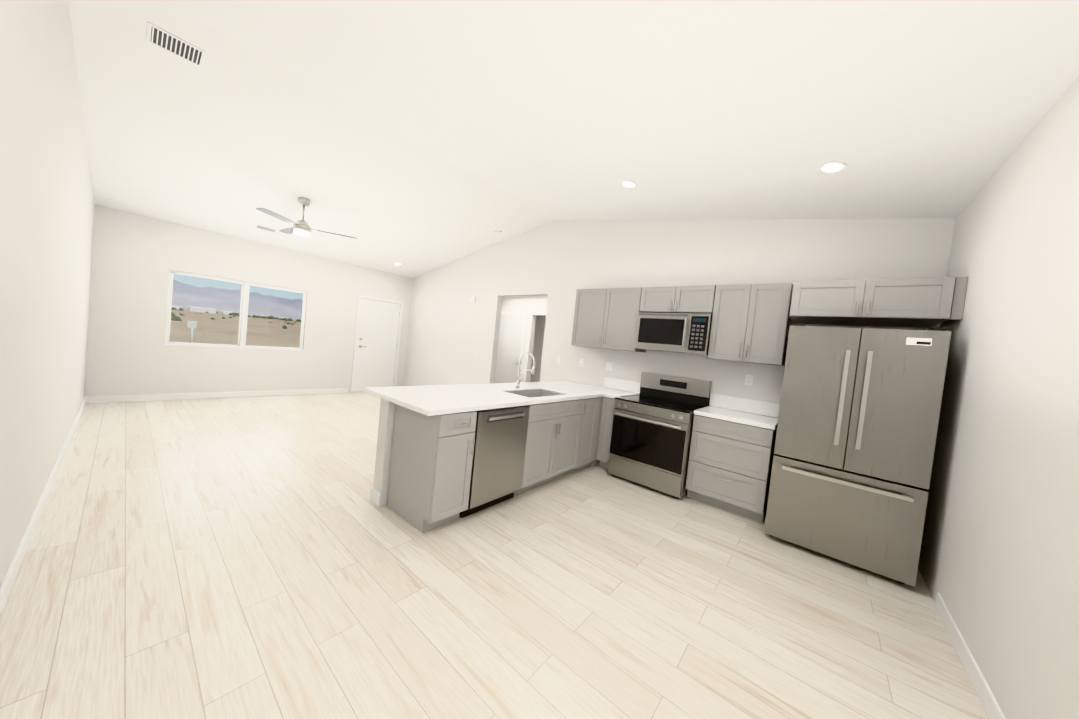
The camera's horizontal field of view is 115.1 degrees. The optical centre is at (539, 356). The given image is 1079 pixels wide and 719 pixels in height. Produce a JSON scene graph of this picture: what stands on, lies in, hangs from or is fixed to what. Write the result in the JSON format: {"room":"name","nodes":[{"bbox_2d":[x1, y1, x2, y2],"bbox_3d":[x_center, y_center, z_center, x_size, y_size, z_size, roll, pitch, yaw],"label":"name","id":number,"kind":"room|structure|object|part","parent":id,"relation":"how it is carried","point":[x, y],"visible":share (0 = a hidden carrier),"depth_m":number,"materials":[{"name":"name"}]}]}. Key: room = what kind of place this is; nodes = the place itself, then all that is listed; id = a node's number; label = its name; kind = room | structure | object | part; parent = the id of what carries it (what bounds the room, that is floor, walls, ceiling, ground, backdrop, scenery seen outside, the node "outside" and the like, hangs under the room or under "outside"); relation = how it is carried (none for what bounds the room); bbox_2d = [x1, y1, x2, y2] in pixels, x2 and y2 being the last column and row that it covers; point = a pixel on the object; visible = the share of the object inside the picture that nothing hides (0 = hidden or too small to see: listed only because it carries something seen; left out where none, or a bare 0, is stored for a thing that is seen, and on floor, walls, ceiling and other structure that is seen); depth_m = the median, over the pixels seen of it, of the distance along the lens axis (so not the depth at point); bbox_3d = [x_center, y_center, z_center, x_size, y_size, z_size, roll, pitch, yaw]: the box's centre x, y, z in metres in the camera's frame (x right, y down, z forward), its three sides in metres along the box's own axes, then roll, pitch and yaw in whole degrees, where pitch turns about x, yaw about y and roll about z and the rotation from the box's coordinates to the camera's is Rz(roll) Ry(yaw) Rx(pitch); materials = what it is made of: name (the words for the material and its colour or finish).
{"room":"kitchen","nodes":[
{"label":"kitchen","id":0,"kind":"room"},
{"bbox_2d":[0,0,94,586],"bbox_3d":[-2.881,-0.661,1.921,8.660,3.470,0.120,7,3,39],"label":"wall","id":1,"kind":"structure","parent":0,"point":[47,205],"depth_m":1.88,"materials":[{"name":"white paint"}]},
{"bbox_2d":[0,396,87,616],"bbox_3d":[-3.005,1.017,2.033,8.420,0.100,0.017,7,3,39],"label":"baseboard","id":2,"kind":"structure","parent":1,"relation":"attached to","point":[10,577],"depth_m":2.03,"materials":[{"name":"white wood"}]},
{"bbox_2d":[84,205,412,395],"bbox_3d":[-4.673,-0.624,6.487,0.120,2.720,4.890,7,3,39],"label":"wall","id":3,"kind":"structure","parent":0,"point":[136,258],"depth_m":5.49,"materials":[{"name":"white paint"}]},
{"bbox_2d":[88,388,347,403],"bbox_3d":[-5.147,0.662,6.009,0.017,0.100,3.345,7,3,39],"label":"baseboard","id":4,"kind":"structure","parent":3,"relation":"attached to","point":[177,396],"depth_m":5.60,"materials":[{"name":"white wood"}]},
{"bbox_2d":[164,270,306,350],"bbox_3d":[-5.106,-0.713,5.927,0.081,1.146,1.806,7,3,39],"label":"sliding window","id":5,"kind":"structure","parent":3,"relation":"in","point":[243,316],"depth_m":5.89,"materials":[{"name":"white plastic"}]},
{"bbox_2d":[353,298,399,391],"bbox_3d":[-3.633,-0.221,7.713,0.094,2.023,0.896,7,3,39],"label":"front door","id":6,"kind":"structure","parent":3,"relation":"in","point":[377,343],"depth_m":7.69,"materials":[{"name":"white wood"}]},
{"bbox_2d":[350,295,402,391],"bbox_3d":[-3.670,-0.250,7.743,0.130,2.088,1.006,7,3,39],"label":"door frame","id":7,"kind":"structure","parent":3,"relation":"attached to","point":[356,336],"depth_m":7.49,"materials":[{"name":"white wood"}]},
{"bbox_2d":[0,391,987,718],"bbox_3d":[-1.544,1.201,3.823,8.660,0.100,4.890,7,3,39],"label":"floor","id":8,"kind":"structure","parent":0,"point":[250,557],"depth_m":1.88,"materials":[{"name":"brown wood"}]},
{"bbox_2d":[373,399,394,505],"bbox_3d":[-0.357,0.824,3.951,0.140,0.878,2.968,7,3,39],"label":"wall","id":9,"kind":"structure","parent":8,"relation":"on","point":[384,446],"depth_m":2.79,"materials":[{"name":"white paint"}]},
{"bbox_2d":[370,488,380,506],"bbox_3d":[-0.408,1.210,3.957,0.158,0.100,2.968,7,3,39],"label":"baseboard","id":10,"kind":"structure","parent":9,"relation":"attached to","point":[375,496],"depth_m":2.80,"materials":[{"name":"white wood"}]},
{"bbox_2d":[387,404,476,532],"bbox_3d":[-0.848,0.818,2.704,0.652,0.878,0.330,7,3,39],"label":"base cabinet","id":11,"kind":"object","parent":8,"relation":"on","point":[430,472],"visible":1,"depth_m":2.54,"materials":[{"name":"grey wood"}]},
{"bbox_2d":[459,405,529,517],"bbox_3d":[-0.537,0.840,3.057,0.643,0.872,0.594,7,3,39],"label":"dishwasher","id":12,"kind":"object","parent":8,"relation":"on","point":[499,456],"visible":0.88,"depth_m":2.84,"materials":[{"name":"silver metal"}]},
{"bbox_2d":[514,399,582,495],"bbox_3d":[-0.070,0.863,3.649,0.652,0.878,0.900,7,3,39],"label":"base cabinet","id":13,"kind":"object","parent":8,"relation":"on","point":[552,441],"visible":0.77,"depth_m":3.42,"materials":[{"name":"grey wood"}]},
{"bbox_2d":[364,352,639,415],"bbox_3d":[-0.065,0.274,3.697,1.161,0.627,3.028,7,3,39],"label":"countertop","id":14,"kind":"structure","parent":13,"relation":"on","point":[430,400],"depth_m":3.16,"materials":[{"name":"stone"}]},
{"bbox_2d":[568,397,602,473],"bbox_3d":[0.370,0.888,4.183,0.652,0.878,0.478,7,3,39],"label":"base cabinet","id":15,"kind":"object","parent":8,"relation":"on","point":[587,430],"depth_m":3.98,"materials":[{"name":"grey wood"}]},
{"bbox_3d":[0.650,0.917,4.168,0.095,0.878,0.143,7,3,39],"label":"corner base cabinet filler","id":16,"kind":"part","parent":15,"relation":"part of","materials":[{"name":"grey wood"}]},
{"bbox_2d":[590,459,599,466],"bbox_3d":[0.683,0.904,4.632,0.598,0.878,0.590,7,3,39],"label":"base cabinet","id":17,"kind":"object","parent":8,"relation":"on","point":[594,463],"visible":0.07,"depth_m":4.25,"materials":[{"name":"grey wood"}]},
{"bbox_2d":[596,397,614,468],"bbox_3d":[0.993,0.946,4.335,0.218,0.878,0.652,7,3,39],"label":"base cabinet","id":18,"kind":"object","parent":8,"relation":"on","point":[605,430],"depth_m":4.13,"materials":[{"name":"grey wood"}]},
{"bbox_2d":[607,372,711,498],"bbox_3d":[1.357,0.832,3.932,0.828,1.205,0.808,7,3,39],"label":"electric range","id":19,"kind":"object","parent":8,"relation":"on","point":[651,433],"visible":1,"depth_m":3.72,"materials":[{"name":"silver metal"}]},
{"bbox_2d":[685,414,776,521],"bbox_3d":[1.972,1.072,3.522,0.678,0.878,0.652,7,3,39],"label":"drawers","id":20,"kind":"object","parent":8,"relation":"on","point":[730,463],"visible":0.98,"depth_m":3.28,"materials":[{"name":"grey wood"}]},
{"bbox_2d":[693,406,777,429],"bbox_3d":[2.028,0.615,3.512,0.690,0.040,0.630,7,3,39],"label":"countertop","id":21,"kind":"structure","parent":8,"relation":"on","point":[758,420],"depth_m":3.38,"materials":[{"name":"stone"}]},
{"bbox_2d":[764,324,951,586],"bbox_3d":[2.534,0.688,2.858,0.870,1.802,0.829,7,3,39],"label":"refrigerator","id":22,"kind":"object","parent":8,"relation":"on","point":[857,429],"visible":1,"depth_m":2.53,"materials":[{"name":"silver metal"}]},
{"bbox_2d":[501,296,547,381],"bbox_3d":[0.115,-0.059,7.215,4.000,2.500,0.120,7,3,39],"label":"wall","id":23,"kind":"structure","parent":0,"point":[528,304],"depth_m":7.37,"materials":[{"name":"white paint"}]},
{"bbox_2d":[494,312,545,382],"bbox_3d":[-0.347,0.082,7.467,1.960,2.110,0.064,7,3,39],"label":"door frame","id":24,"kind":"structure","parent":23,"relation":"attached to","point":[509,346],"depth_m":7.75,"materials":[{"name":"white"}]},
{"bbox_2d":[68,0,1078,277],"bbox_3d":[-1.228,-1.950,3.712,8.660,0.881,4.890,7,3,39],"label":"ceiling","id":25,"kind":"structure","parent":0,"point":[414,138],"depth_m":2.53,"materials":[{"name":"white paint"}]},
{"bbox_2d":[147,22,205,68],"bbox_3d":[-2.708,-2.310,2.563,0.201,0.043,0.290,7,3,39],"label":"ceiling vent","id":26,"kind":"object","parent":25,"relation":"in","point":[160,38],"visible":1,"depth_m":2.56,"materials":[{"name":"white plastic"}]},
{"bbox_2d":[254,224,277,233],"bbox_3d":[-4.340,-2.026,5.456,0.181,0.040,0.280,7,3,39],"label":"ceiling vent","id":27,"kind":"object","parent":25,"relation":"in","point":[265,228],"visible":0.96,"depth_m":5.45,"materials":[{"name":"white plastic"}]},
{"bbox_2d":[256,197,356,238],"bbox_3d":[-3.308,-1.919,4.790,1.082,0.490,1.187,7,3,39],"label":"ceiling fan","id":28,"kind":"object","parent":25,"relation":"hanging from","point":[302,227],"visible":0.98,"depth_m":4.64,"materials":[{"name":"silver metal"}]},
{"bbox_2d":[621,180,636,187],"bbox_3d":[0.923,-1.776,3.546,0.169,0.030,0.170,7,3,39],"label":"recessed light","id":29,"kind":"object","parent":25,"relation":"in","point":[628,184],"visible":1,"depth_m":3.54,"materials":[{"name":"white plastic"}]},
{"bbox_2d":[818,161,846,172],"bbox_3d":[2.135,-1.377,2.504,0.169,0.030,0.170,7,3,39],"label":"recessed light","id":30,"kind":"object","parent":25,"relation":"in","point":[833,167],"visible":1,"depth_m":2.50,"materials":[{"name":"white plastic"}]},
{"bbox_2d":[404,218,954,402],"bbox_3d":[0.195,-0.481,5.562,8.540,3.470,0.120,7,3,39],"label":"wall","id":31,"kind":"structure","parent":0,"point":[453,330],"depth_m":4.62,"materials":[{"name":"white paint"}]},
{"bbox_2d":[469,296,475,302],"bbox_3d":[-1.312,-1.110,6.731,0.150,0.120,0.036,7,3,39],"label":"door chime","id":32,"kind":"object","parent":31,"relation":"attached to","point":[472,299],"visible":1,"depth_m":6.70,"materials":[{"name":"white plastic"}]},
{"bbox_2d":[579,359,583,366],"bbox_3d":[0.624,0.096,5.098,0.070,0.115,0.008,7,3,39],"label":"outlet","id":33,"kind":"object","parent":31,"relation":"attached to","point":[581,362],"visible":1,"depth_m":5.09,"materials":[{"name":"white plastic"}]},
{"bbox_2d":[571,287,645,352],"bbox_3d":[0.942,-0.494,4.626,0.951,0.790,0.372,7,3,39],"label":"upper cabinet","id":34,"kind":"object","parent":31,"relation":"attached to","point":[605,318],"visible":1,"depth_m":4.48,"materials":[{"name":"grey wood"}]},
{"bbox_2d":[606,362,613,370],"bbox_3d":[0.983,0.143,4.799,0.115,0.115,0.009,7,3,39],"label":"outlet","id":35,"kind":"object","parent":31,"relation":"attached to","point":[609,366],"visible":1,"depth_m":4.80,"materials":[{"name":"white plastic"}]},
{"bbox_2d":[604,377,640,392],"bbox_3d":[1.126,0.387,4.662,0.541,0.148,0.020,7,3,39],"label":"backsplash","id":36,"kind":"structure","parent":31,"relation":"attached to","point":[623,384],"depth_m":4.65,"materials":[{"name":"stone"}]},
{"bbox_2d":[640,285,715,314],"bbox_3d":[1.648,-0.649,4.052,0.820,0.300,0.372,7,3,39],"label":"upper cabinet","id":37,"kind":"object","parent":31,"relation":"attached to","point":[684,299],"visible":0.98,"depth_m":3.90,"materials":[{"name":"grey wood"}]},
{"bbox_2d":[634,312,712,354],"bbox_3d":[1.587,-0.270,4.038,0.820,0.435,0.444,7,3,39],"label":"over-the-range microwave","id":38,"kind":"object","parent":37,"relation":"attached to","point":[689,333],"visible":1,"depth_m":3.87,"materials":[{"name":"silver metal"}]},
{"bbox_2d":[709,393,779,417],"bbox_3d":[2.232,0.530,3.744,0.690,0.148,0.020,7,3,39],"label":"backsplash","id":39,"kind":"structure","parent":31,"relation":"attached to","point":[765,408],"depth_m":3.73,"materials":[{"name":"stone"}]},
{"bbox_2d":[745,375,752,385],"bbox_3d":[2.275,0.260,3.730,0.070,0.115,0.008,7,3,39],"label":"outlet","id":40,"kind":"object","parent":31,"relation":"attached to","point":[748,379],"visible":1,"depth_m":3.73,"materials":[{"name":"white plastic"}]},
{"bbox_2d":[708,283,792,365],"bbox_3d":[2.194,-0.332,3.588,0.661,0.790,0.372,7,3,39],"label":"upper cabinet","id":41,"kind":"object","parent":31,"relation":"attached to","point":[750,323],"visible":1,"depth_m":3.44,"materials":[{"name":"grey wood"}]},
{"bbox_2d":[790,277,967,327],"bbox_3d":[2.779,-0.446,2.930,0.988,0.300,0.652,7,3,39],"label":"upper cabinet","id":42,"kind":"object","parent":31,"relation":"attached to","point":[918,302],"depth_m":2.69,"materials":[{"name":"grey wood"}]},
{"bbox_3d":[2.968,-0.409,2.430,0.055,0.300,0.020,7,3,39],"label":"wall cabinet filler","id":43,"kind":"part","parent":42,"relation":"part of","materials":[{"name":"grey wood"}]},
{"bbox_2d":[918,76,1078,718],"bbox_3d":[1.873,0.162,1.058,0.120,2.841,4.650,7,3,39],"label":"wall","id":44,"kind":"structure","parent":0,"point":[998,566],"depth_m":1.60,"materials":[{"name":"white paint"}]},
{"bbox_2d":[935,592,1005,718],"bbox_3d":[1.393,1.501,0.794,0.014,0.100,3.670,7,3,39],"label":"baseboard","id":45,"kind":"structure","parent":44,"relation":"attached to","point":[990,704],"depth_m":1.70,"materials":[{"name":"white wood"}]},
{"label":"outside","id":46,"kind":"structure","parent":0,"visible":0},
{"bbox_2d":[169,309,300,347],"bbox_3d":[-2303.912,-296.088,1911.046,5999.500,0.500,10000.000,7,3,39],"label":"ground","id":47,"kind":"structure","parent":46,"point":[211,328],"depth_m":36.26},
{"bbox_2d":[171,306,300,342],"bbox_3d":[-183.292,-29.288,232.785,533.050,9.000,241.699,7,3,39],"label":"town","id":48,"kind":"object","parent":47,"relation":"on","point":[191,325],"depth_m":300.82,"materials":[{"name":"white"}]},
{"bbox_2d":[172,279,302,319],"bbox_3d":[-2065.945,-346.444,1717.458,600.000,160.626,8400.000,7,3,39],"label":"mountains","id":49,"kind":"structure","parent":47,"relation":"on","point":[231,302],"depth_m":1881.25,"materials":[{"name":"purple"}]}
]}

